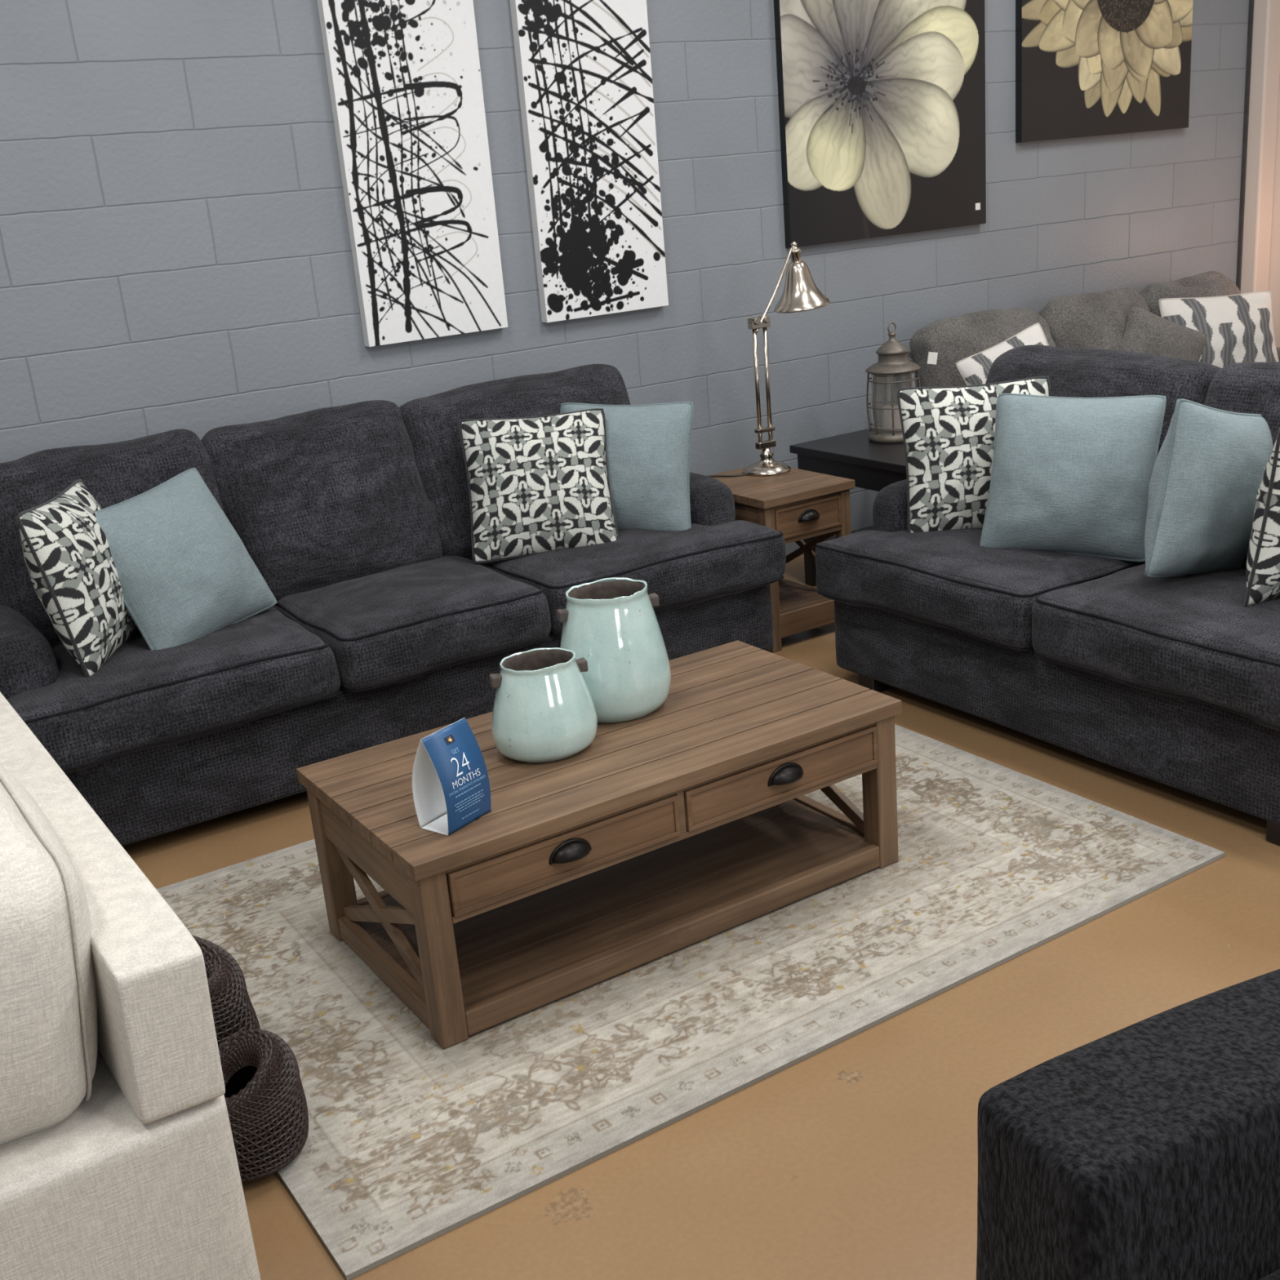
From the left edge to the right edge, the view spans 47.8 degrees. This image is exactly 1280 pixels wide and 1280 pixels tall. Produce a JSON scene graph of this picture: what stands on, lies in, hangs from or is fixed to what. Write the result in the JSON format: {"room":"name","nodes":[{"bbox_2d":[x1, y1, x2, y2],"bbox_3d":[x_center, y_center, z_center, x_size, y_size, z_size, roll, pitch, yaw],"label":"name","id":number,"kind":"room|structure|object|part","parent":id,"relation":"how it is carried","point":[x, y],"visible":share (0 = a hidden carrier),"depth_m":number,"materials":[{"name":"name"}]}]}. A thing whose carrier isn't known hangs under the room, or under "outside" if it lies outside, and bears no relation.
{"room":"store","nodes":[
{"label":"store","id":0,"kind":"room"},
{"bbox_2d":[0,0,1248,555],"bbox_3d":[-0.936,-1.594,4.861,10.400,3.400,0.200,-16,21,-30],"label":"wall","id":1,"kind":"structure","parent":0,"point":[175,251],"depth_m":4.97,"materials":[{"name":"grey brick"}]},
{"bbox_2d":[316,0,507,346],"bbox_3d":[-0.762,-1.765,4.782,0.530,1.500,0.040,-16,21,-30],"label":"wall art","id":2,"kind":"object","parent":1,"relation":"attached to","point":[404,77],"visible":1,"depth_m":4.82,"materials":[{"name":"paint"}]},
{"bbox_2d":[509,0,668,322],"bbox_3d":[-0.184,-1.922,5.126,0.530,1.500,0.040,-16,21,-30],"label":"wall art","id":3,"kind":"object","parent":1,"relation":"attached to","point":[585,88],"visible":1,"depth_m":5.16,"materials":[{"name":"paint"}]},
{"bbox_2d":[773,0,986,248],"bbox_3d":[0.986,-2.349,5.795,1.080,1.400,0.036,-16,21,-30],"label":"wall art","id":4,"kind":"object","parent":1,"relation":"attached to","point":[882,103],"visible":1,"depth_m":5.83,"materials":[{"name":"white paper"}]},
{"bbox_2d":[1015,0,1192,142],"bbox_3d":[2.074,-2.819,6.396,1.120,1.100,0.035,-16,21,-30],"label":"wall art","id":5,"kind":"object","parent":1,"relation":"attached to","point":[1084,68],"visible":1,"depth_m":6.43},
{"bbox_2d":[1235,0,1254,291],"bbox_3d":[2.965,-2.642,7.051,0.012,3.400,0.020,-16,21,-30],"label":"trim","id":6,"kind":"structure","parent":1,"relation":"attached to","point":[1251,12],"depth_m":7.11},
{"bbox_2d":[1240,0,1279,293],"bbox_3d":[3.042,-2.649,7.051,0.120,3.400,0.100,-16,21,-30],"label":"trim","id":7,"kind":"structure","parent":1,"relation":"attached to","point":[1265,54],"depth_m":7.08,"materials":[{"name":"beige paint"}]},
{"bbox_2d":[122,554,1279,1279],"bbox_3d":[1.075,0.820,2.605,10.400,0.100,7.100,-16,21,-30],"label":"floor","id":8,"kind":"structure","parent":0,"point":[857,1158],"depth_m":2.57,"materials":[{"name":"beige concrete"}]},
{"bbox_2d":[0,692,260,1279],"bbox_3d":[-1.449,0.572,2.459,0.984,0.865,1.753,-16,21,-30],"label":"sofa","id":9,"kind":"object","parent":8,"relation":"on","point":[118,1161],"visible":1,"depth_m":1.94,"materials":[{"name":"beige fabric"}]},
{"bbox_2d":[0,764,97,1145],"bbox_3d":[-1.053,0.410,2.187,0.352,0.453,0.860,-9,18,-32],"label":"cushion","id":10,"kind":"object","parent":9,"relation":"on","point":[49,891],"depth_m":1.90,"materials":[{"name":"beige fabric"}]},
{"bbox_3d":[-1.096,0.347,2.620,0.125,0.238,1.721,-14,20,-31],"label":"backrest","id":11,"kind":"part","parent":9,"relation":"part of","materials":[{"name":"beige fabric"}]},
{"bbox_3d":[-1.427,0.742,2.499,0.982,0.386,1.721,-16,21,-30],"label":"seat","id":12,"kind":"part","parent":9,"relation":"part of","materials":[{"name":"beige fabric"}]},
{"bbox_2d":[191,934,260,1044],"bbox_3d":[-0.860,0.704,2.777,0.227,0.294,0.204,-12,19,-21],"label":"basket","id":13,"kind":"object","parent":8,"relation":"on","point":[228,994],"visible":0.3,"depth_m":2.75,"materials":[{"name":"wicker"}]},
{"bbox_2d":[217,1028,308,1182],"bbox_3d":[-0.697,0.807,2.534,0.198,0.222,0.211,10,23,39],"label":"basket","id":14,"kind":"object","parent":8,"relation":"on","point":[268,1122],"visible":0.69,"depth_m":2.49,"materials":[{"name":"wicker"}]},
{"bbox_2d":[0,364,786,846],"bbox_3d":[-0.802,-0.202,4.451,2.416,0.995,1.005,-16,21,-30],"label":"sofa","id":15,"kind":"object","parent":8,"relation":"on","point":[384,625],"visible":0.68,"depth_m":4.18,"materials":[{"name":"grey fabric"}]},
{"bbox_3d":[-1.767,0.084,4.008,0.210,0.383,0.766,-16,21,-30],"label":"arm","id":16,"kind":"part","parent":15,"relation":"part of"},
{"bbox_2d":[15,479,138,677],"bbox_3d":[-1.482,-0.170,3.842,0.220,0.441,0.457,-7,18,-5],"label":"throw pillow","id":17,"kind":"object","parent":15,"relation":"on","point":[73,572],"visible":0.81,"depth_m":3.69,"materials":[{"name":"white fabric"}]},
{"bbox_2d":[0,428,225,648],"bbox_3d":[-1.552,-0.276,4.214,0.723,0.604,0.310,-16,-1,-30],"label":"cushion","id":18,"kind":"object","parent":15,"relation":"on","point":[113,473],"depth_m":4.10,"materials":[{"name":"fabric"}]},
{"bbox_2d":[6,606,340,773],"bbox_3d":[-1.338,0.115,3.959,0.884,0.235,0.641,-16,21,-30],"label":"seat cushion","id":19,"kind":"object","parent":15,"relation":"on","point":[276,668],"depth_m":3.75,"materials":[{"name":"grey fabric"}]},
{"bbox_2d":[95,467,277,650],"bbox_3d":[-1.277,-0.209,3.999,0.296,0.454,0.449,2,19,19],"label":"throw pillow","id":20,"kind":"object","parent":15,"relation":"on","point":[186,575],"visible":0.87,"depth_m":3.90,"materials":[{"name":"blue fabric"}]},
{"bbox_2d":[200,400,442,600],"bbox_3d":[-0.995,-0.426,4.534,0.682,0.601,0.312,-16,-1,-30],"label":"cushion","id":21,"kind":"object","parent":15,"relation":"on","point":[322,501],"depth_m":4.41,"materials":[{"name":"grey fabric"}]},
{"bbox_2d":[274,555,551,689],"bbox_3d":[-0.693,-0.065,4.336,0.669,0.233,0.643,-16,21,-30],"label":"seat cushion","id":22,"kind":"object","parent":15,"relation":"on","point":[400,622],"depth_m":4.15,"materials":[{"name":"grey fabric"}]},
{"bbox_2d":[399,364,630,558],"bbox_3d":[-0.383,-0.591,4.902,0.872,0.606,0.313,-16,-1,-30],"label":"cushion","id":23,"kind":"object","parent":15,"relation":"on","point":[429,426],"depth_m":4.66,"materials":[{"name":"grey fabric"}]},
{"bbox_2d":[459,408,618,563],"bbox_3d":[-0.319,-0.491,4.572,0.464,0.431,0.252,-6,18,-4],"label":"throw pillow","id":24,"kind":"object","parent":15,"relation":"on","point":[537,484],"visible":0.98,"depth_m":4.50,"materials":[{"name":"fabric"}]},
{"bbox_2d":[560,401,693,530],"bbox_3d":[-0.048,-0.552,4.724,0.446,0.445,0.264,2,19,21],"label":"throw pillow","id":25,"kind":"object","parent":15,"relation":"on","point":[648,446],"visible":0.6,"depth_m":4.62,"materials":[{"name":"blue fabric"}]},
{"bbox_2d":[470,520,786,632],"bbox_3d":[-0.052,-0.245,4.717,0.879,0.241,0.637,-16,21,-30],"label":"seat cushion","id":26,"kind":"object","parent":15,"relation":"on","point":[709,565],"depth_m":4.52,"materials":[{"name":"grey fabric"}]},
{"bbox_3d":[0.064,-0.425,5.096,0.209,0.380,0.764,-16,21,-30],"label":"arm","id":27,"kind":"part","parent":15,"relation":"part of"},
{"bbox_2d":[156,724,1224,1279],"bbox_3d":[0.020,0.577,3.443,2.170,0.010,1.575,-16,21,-30],"label":"area rug","id":28,"kind":"object","parent":8,"relation":"on","point":[411,1140],"visible":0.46,"depth_m":2.95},
{"bbox_2d":[296,640,902,1048],"bbox_3d":[-0.061,0.407,3.303,1.220,0.410,0.644,-16,21,-30],"label":"coffee table","id":29,"kind":"object","parent":28,"relation":"on","point":[687,821],"visible":0.98,"depth_m":3.13,"materials":[{"name":"brown wood"}]},
{"bbox_3d":[-0.689,0.495,3.254,0.058,0.376,0.058,-16,21,-30],"label":"leg","id":30,"kind":"part","parent":29,"relation":"part of","materials":[{"name":"brown wood"}]},
{"bbox_3d":[-0.209,0.506,3.598,1.082,0.053,0.024,-16,21,-30],"label":"rail","id":31,"kind":"part","parent":29,"relation":"part of","materials":[{"name":"brown wood"}]},
{"bbox_3d":[-0.537,0.702,3.075,0.028,0.050,0.488,-16,21,-30],"label":"rail","id":32,"kind":"part","parent":29,"relation":"part of","materials":[{"name":"brown wood"}]},
{"bbox_3d":[-0.393,0.615,2.812,0.058,0.376,0.058,-16,21,-30],"label":"leg","id":33,"kind":"part","parent":29,"relation":"part of","materials":[{"name":"brown wood"}]},
{"bbox_2d":[412,717,491,835],"bbox_3d":[-0.375,0.265,2.843,0.091,0.195,0.124,9,22,35],"label":"tent card","id":34,"kind":"object","parent":29,"relation":"on","point":[450,775],"visible":1,"depth_m":2.83,"materials":[{"name":"blue paper"}]},
{"bbox_3d":[-0.366,0.357,2.873,0.072,0.001,0.124,9,22,35],"label":"panel","id":35,"kind":"part","parent":34,"relation":"part of","materials":[{"name":"white paper"}]},
{"bbox_3d":[-0.393,0.262,2.857,0.045,0.195,0.124,9,22,35],"label":"panel","id":36,"kind":"part","parent":34,"relation":"part of","materials":[{"name":"paper"}]},
{"bbox_2d":[454,782,484,818],"bbox_3d":[-0.335,0.318,2.833,0.003,0.053,0.084,9,22,35],"label":"print","id":37,"kind":"object","parent":34,"relation":"on","point":[468,797],"depth_m":2.83,"materials":[{"name":"white"}]},
{"bbox_2d":[488,647,597,763],"bbox_3d":[-0.213,0.140,3.150,0.234,0.216,0.202,-10,19,-16],"label":"vase","id":38,"kind":"object","parent":29,"relation":"on","point":[544,709],"visible":1,"depth_m":3.08,"materials":[{"name":"teal ceramic"}]},
{"bbox_3d":[-0.308,0.087,3.102,0.026,0.027,0.029,-10,19,-16],"label":"handle","id":39,"kind":"part","parent":38,"relation":"part of","materials":[{"name":"grey ceramic"}]},
{"bbox_3d":[-0.130,0.055,3.153,0.026,0.027,0.029,-10,19,-16],"label":"handle","id":40,"kind":"part","parent":38,"relation":"part of","materials":[{"name":"grey ceramic"}]},
{"bbox_3d":[-0.145,0.426,2.900,0.527,0.090,0.016,-16,21,-30],"label":"drawer","id":41,"kind":"part","parent":29,"relation":"part of","materials":[{"name":"brown wood"}]},
{"bbox_3d":[-0.134,0.421,2.878,0.086,0.030,0.028,-16,21,-30],"label":"handle","id":42,"kind":"part","parent":29,"relation":"part of","materials":[{"name":"metal"}]},
{"bbox_2d":[355,799,871,1007],"bbox_3d":[-0.053,0.560,3.361,1.140,0.023,0.564,-16,21,-30],"label":"shelf","id":43,"kind":"object","parent":29,"relation":"attached to","point":[508,949],"depth_m":3.24,"materials":[{"name":"brown wood"}]},
{"bbox_2d":[556,577,671,723],"bbox_3d":[-0.065,0.022,3.338,0.266,0.299,0.229,-10,19,-16],"label":"vase","id":44,"kind":"object","parent":29,"relation":"on","point":[612,624],"visible":0.91,"depth_m":3.25,"materials":[{"name":"teal ceramic"}]},
{"bbox_3d":[-0.173,-0.056,3.278,0.026,0.027,0.029,-10,19,-16],"label":"handle","id":45,"kind":"part","parent":44,"relation":"part of","materials":[{"name":"grey ceramic"}]},
{"bbox_3d":[0.028,-0.092,3.336,0.026,0.027,0.029,-10,19,-16],"label":"handle","id":46,"kind":"part","parent":44,"relation":"part of","materials":[{"name":"grey ceramic"}]},
{"bbox_3d":[-0.067,0.306,3.266,1.082,0.126,0.574,-16,21,-30],"label":"frame","id":47,"kind":"part","parent":29,"relation":"part of","materials":[{"name":"brown wood"}]},
{"bbox_3d":[0.105,0.632,3.129,1.082,0.053,0.024,-16,21,-30],"label":"rail","id":48,"kind":"part","parent":29,"relation":"part of","materials":[{"name":"brown wood"}]},
{"bbox_3d":[0.314,0.298,3.172,0.527,0.090,0.016,-16,21,-30],"label":"drawer","id":49,"kind":"part","parent":29,"relation":"part of","materials":[{"name":"brown wood"}]},
{"bbox_3d":[0.326,0.293,3.151,0.086,0.030,0.028,-16,21,-30],"label":"handle","id":50,"kind":"part","parent":29,"relation":"part of","materials":[{"name":"metal"}]},
{"bbox_3d":[0.433,0.431,3.651,0.028,0.050,0.488,-16,21,-30],"label":"rail","id":51,"kind":"part","parent":29,"relation":"part of","materials":[{"name":"brown wood"}]},
{"bbox_3d":[0.560,0.348,3.377,0.058,0.376,0.058,-16,21,-30],"label":"leg","id":52,"kind":"part","parent":29,"relation":"part of","materials":[{"name":"brown wood"}]},
{"bbox_2d":[707,466,855,652],"bbox_3d":[0.467,-0.304,5.167,0.396,0.540,0.507,-16,21,-30],"label":"end table","id":53,"kind":"object","parent":8,"relation":"on","point":[801,504],"visible":0.62,"depth_m":4.98,"materials":[{"name":"brown wood"}]},
{"bbox_2d":[707,241,830,477],"bbox_3d":[0.468,-0.998,5.136,0.497,0.792,0.203,-16,21,-30],"label":"table lamp","id":54,"kind":"object","parent":53,"relation":"on","point":[801,293],"visible":0.98,"depth_m":5.09,"materials":[{"name":"silver metal"}]},
{"bbox_3d":[0.316,-0.592,5.196,0.158,0.008,0.022,-2,18,8],"label":"power cord","id":55,"kind":"part","parent":54,"relation":"part of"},
{"bbox_3d":[0.417,-0.902,5.126,0.015,0.425,0.015,-16,21,-30],"label":"post","id":56,"kind":"part","parent":54,"relation":"part of","materials":[{"name":"silver metal"}]},
{"bbox_3d":[0.455,-0.913,5.149,0.015,0.425,0.015,-16,21,-30],"label":"post","id":57,"kind":"part","parent":54,"relation":"part of","materials":[{"name":"silver metal"}]},
{"bbox_3d":[0.478,-1.232,5.069,0.204,0.282,0.026,-16,21,-30],"label":"arm","id":58,"kind":"part","parent":54,"relation":"part of","materials":[{"name":"silver metal"}]},
{"bbox_3d":[0.572,-1.263,5.133,0.201,0.174,0.202,-16,21,-30],"label":"lamp shade","id":59,"kind":"part","parent":54,"relation":"part of","materials":[{"name":"silver metal"}]},
{"bbox_3d":[0.444,-0.206,4.920,0.040,0.510,0.040,-16,21,-30],"label":"leg","id":60,"kind":"part","parent":53,"relation":"part of","materials":[{"name":"brown wood"}]},
{"bbox_2d":[777,578,829,613],"bbox_3d":[0.477,-0.156,5.220,0.300,0.025,0.440,-16,21,-30],"label":"shelf","id":61,"kind":"object","parent":53,"relation":"attached to","point":[794,597],"depth_m":5.11,"materials":[{"name":"brown wood"}]},
{"bbox_3d":[0.572,-0.419,4.936,0.284,0.106,0.016,-16,21,-30],"label":"drawer","id":62,"kind":"part","parent":53,"relation":"part of","materials":[{"name":"brown wood"}]},
{"bbox_3d":[0.598,-0.080,5.052,0.288,0.085,0.018,-16,21,-30],"label":"rail","id":63,"kind":"part","parent":53,"relation":"part of","materials":[{"name":"brown wood"}]},
{"bbox_3d":[0.571,-0.418,4.939,0.288,0.140,0.016,-16,21,-30],"label":"frame","id":64,"kind":"part","parent":53,"relation":"part of","materials":[{"name":"brown wood"}]},
{"bbox_3d":[0.583,-0.424,4.916,0.082,0.029,0.026,-16,21,-30],"label":"handle","id":65,"kind":"part","parent":53,"relation":"part of","materials":[{"name":"metal"}]},
{"bbox_3d":[0.720,-0.283,5.084,0.040,0.510,0.040,-16,21,-30],"label":"leg","id":66,"kind":"part","parent":53,"relation":"part of","materials":[{"name":"brown wood"}]},
{"bbox_2d":[789,428,906,586],"bbox_3d":[1.053,-0.474,5.501,0.600,0.560,0.750,-16,21,-30],"label":"side table","id":67,"kind":"object","parent":8,"relation":"on","point":[873,466],"visible":0.13,"depth_m":5.38,"materials":[{"name":"black paint"}]},
{"bbox_3d":[0.672,-0.430,5.659,0.050,0.440,0.050,-16,21,-30],"label":"leg","id":68,"kind":"part","parent":67,"relation":"part of","materials":[{"name":"black paint"}]},
{"bbox_2d":[865,322,937,443],"bbox_3d":[0.970,-0.982,5.463,0.239,0.439,0.207,-16,21,-30],"label":"lantern","id":69,"kind":"object","parent":67,"relation":"on","point":[893,371],"visible":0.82,"depth_m":5.40,"materials":[{"name":"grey metal"}]},
{"bbox_3d":[0.871,-0.909,5.498,0.017,0.235,0.007,-1,19,13],"label":"post","id":70,"kind":"part","parent":69,"relation":"part of","materials":[{"name":"brown metal"}]},
{"bbox_3d":[0.884,-0.888,5.431,0.018,0.235,0.006,-16,21,-30],"label":"post","id":71,"kind":"part","parent":69,"relation":"part of","materials":[{"name":"brown metal"}]},
{"bbox_3d":[0.944,-0.879,5.390,0.007,0.235,0.017,-1,19,13],"label":"post","id":72,"kind":"part","parent":69,"relation":"part of","materials":[{"name":"brown metal"}]},
{"bbox_3d":[0.963,-0.908,5.478,0.173,0.219,0.173,-16,21,-30],"label":"glass","id":73,"kind":"part","parent":69,"relation":"part of","materials":[{"name":"clear glass"}]},
{"bbox_3d":[1.014,-0.889,5.401,0.007,0.235,0.017,-16,21,-30],"label":"post","id":74,"kind":"part","parent":69,"relation":"part of","materials":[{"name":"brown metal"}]},
{"bbox_3d":[1.055,-0.911,5.456,0.017,0.235,0.007,-1,19,13],"label":"post","id":75,"kind":"part","parent":69,"relation":"part of","materials":[{"name":"brown metal"}]},
{"bbox_2d":[814,344,1279,845],"bbox_3d":[1.419,-0.246,4.008,1.002,0.994,1.773,-16,21,-30],"label":"loveseat","id":76,"kind":"object","parent":8,"relation":"on","point":[1174,682],"visible":0.66,"depth_m":3.84,"materials":[{"name":"grey fabric"}]},
{"bbox_3d":[1.083,-0.387,4.708,0.765,0.382,0.208,-16,21,-30],"label":"arm","id":77,"kind":"part","parent":76,"relation":"part of"},
{"bbox_2d":[897,376,1050,533],"bbox_3d":[1.028,-0.552,4.380,0.464,0.441,0.233,-5,18,1],"label":"throw pillow","id":78,"kind":"object","parent":76,"relation":"on","point":[948,433],"visible":0.64,"depth_m":4.32,"materials":[{"name":"fabric"}]},
{"bbox_2d":[814,528,1145,648],"bbox_3d":[1.037,-0.199,4.309,0.640,0.244,0.890,-16,21,-30],"label":"seat cushion","id":79,"kind":"object","parent":76,"relation":"on","point":[944,587],"depth_m":4.10,"materials":[{"name":"grey fabric"}]},
{"bbox_2d":[980,393,1166,562],"bbox_3d":[1.220,-0.466,4.086,0.469,0.435,0.291,6,21,29],"label":"throw pillow","id":80,"kind":"object","parent":76,"relation":"on","point":[1069,475],"visible":0.95,"depth_m":3.99,"materials":[{"name":"blue fabric"}]},
{"bbox_2d":[985,344,1221,457],"bbox_3d":[1.360,-0.580,4.402,0.306,0.607,0.841,10,7,-35],"label":"cushion","id":81,"kind":"object","parent":76,"relation":"on","point":[1071,372],"depth_m":4.22,"materials":[{"name":"black fabric"}]},
{"bbox_2d":[1031,564,1279,731],"bbox_3d":[1.515,-0.011,3.595,0.642,0.239,0.896,-16,21,-30],"label":"seat cushion","id":82,"kind":"object","parent":76,"relation":"on","point":[1188,645],"depth_m":3.51,"materials":[{"name":"grey fabric"}]},
{"bbox_2d":[1144,398,1273,577],"bbox_3d":[1.479,-0.377,3.738,0.542,0.544,0.237,-20,23,-38],"label":"throw pillow","id":83,"kind":"object","parent":76,"relation":"on","point":[1211,463],"visible":0.89,"depth_m":3.61,"materials":[{"name":"blue fabric"}]},
{"bbox_2d":[1204,361,1279,568],"bbox_3d":[1.805,-0.401,3.727,0.304,0.602,0.863,10,7,-35],"label":"cushion","id":84,"kind":"object","parent":76,"relation":"on","point":[1248,388],"depth_m":3.86,"materials":[{"name":"fabric"}]},
{"bbox_2d":[1244,426,1279,606],"bbox_3d":[1.639,-0.316,3.506,0.472,0.476,0.197,-19,23,-37],"label":"throw pillow","id":85,"kind":"object","parent":76,"relation":"on","point":[1263,562],"visible":1,"depth_m":3.41,"materials":[{"name":"fabric"}]},
{"bbox_2d":[906,271,1279,386],"bbox_3d":[2.182,-1.038,6.320,2.127,0.939,1.000,-16,21,-30],"label":"sofa","id":86,"kind":"object","parent":8,"relation":"on","point":[1093,320],"visible":0.23,"depth_m":6.24,"materials":[{"name":"grey fabric"}]},
{"bbox_3d":[1.954,-1.095,6.674,2.072,0.718,0.155,-16,21,-30],"label":"frame","id":87,"kind":"part","parent":86,"relation":"part of","materials":[{"name":"grey fabric"}]},
{"bbox_2d":[909,307,1056,386],"bbox_3d":[1.489,-1.106,6.114,0.702,0.599,0.364,-16,-1,-30],"label":"cushion","id":88,"kind":"object","parent":86,"relation":"on","point":[956,339],"depth_m":5.95,"materials":[{"name":"grey fabric"}]},
{"bbox_2d":[955,322,1048,385],"bbox_3d":[1.487,-1.009,5.692,0.460,0.447,0.156,-6,18,-3],"label":"throw pillow","id":89,"kind":"object","parent":86,"relation":"on","point":[974,370],"visible":0.23,"depth_m":5.67,"materials":[{"name":"white fabric"}]},
{"bbox_2d":[1037,287,1150,350],"bbox_3d":[2.065,-1.276,6.458,0.659,0.595,0.366,-16,-1,-30],"label":"cushion","id":90,"kind":"object","parent":86,"relation":"on","point":[1093,320],"depth_m":6.28,"materials":[{"name":"grey fabric"}]},
{"bbox_2d":[1121,303,1207,361],"bbox_3d":[2.273,-1.234,6.323,0.492,0.470,0.209,-6,18,-2],"label":"throw pillow","id":91,"kind":"object","parent":86,"relation":"on","point":[1146,331],"visible":0.5,"depth_m":6.28,"materials":[{"name":"grey fabric"}]},
{"bbox_2d":[1138,271,1240,316],"bbox_3d":[2.622,-1.419,6.772,0.634,0.618,0.387,-16,-1,-30],"label":"cushion","id":92,"kind":"object","parent":86,"relation":"on","point":[1210,283],"depth_m":6.66,"materials":[{"name":"grey fabric"}]},
{"bbox_2d":[1158,290,1279,368],"bbox_3d":[2.634,-1.360,6.543,0.578,0.410,0.203,-8,18,-8],"label":"throw pillow","id":93,"kind":"object","parent":86,"relation":"on","point":[1238,327],"visible":0.6,"depth_m":6.48,"materials":[{"name":"white fabric"}]},
{"bbox_3d":[2.925,-1.227,6.888,0.206,0.358,0.765,-16,21,-30],"label":"arm","id":94,"kind":"part","parent":86,"relation":"part of"},
{"bbox_2d":[976,968,1279,1279],"bbox_3d":[1.008,0.719,1.335,0.924,0.889,1.066,-13,20,-23],"label":"armchair","id":95,"kind":"object","parent":8,"relation":"on","point":[1148,1148],"visible":1,"depth_m":1.49,"materials":[{"name":"black fabric"}]},
{"bbox_2d":[1259,1269,1279,1279],"bbox_3d":[0.905,0.795,1.304,0.620,0.230,0.680,-13,20,-23],"label":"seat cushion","id":96,"kind":"object","parent":95,"relation":"on","point":[1264,1274],"depth_m":1.52,"materials":[{"name":"black fabric"}]},
{"bbox_2d":[812,525,873,550],"bbox_3d":[1.062,-0.360,5.538,0.540,0.020,0.690,-16,21,-30],"label":"shelf","id":97,"kind":"object","parent":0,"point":[871,527],"depth_m":5.79,"materials":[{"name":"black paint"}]},
{"bbox_2d":[1268,78,1279,346],"bbox_3d":[4.144,-2.289,5.665,0.180,3.400,3.700,-16,21,-30],"label":"wall","id":98,"kind":"structure","parent":0,"point":[1274,264],"depth_m":7.24,"materials":[{"name":"beige paint"}]}
]}

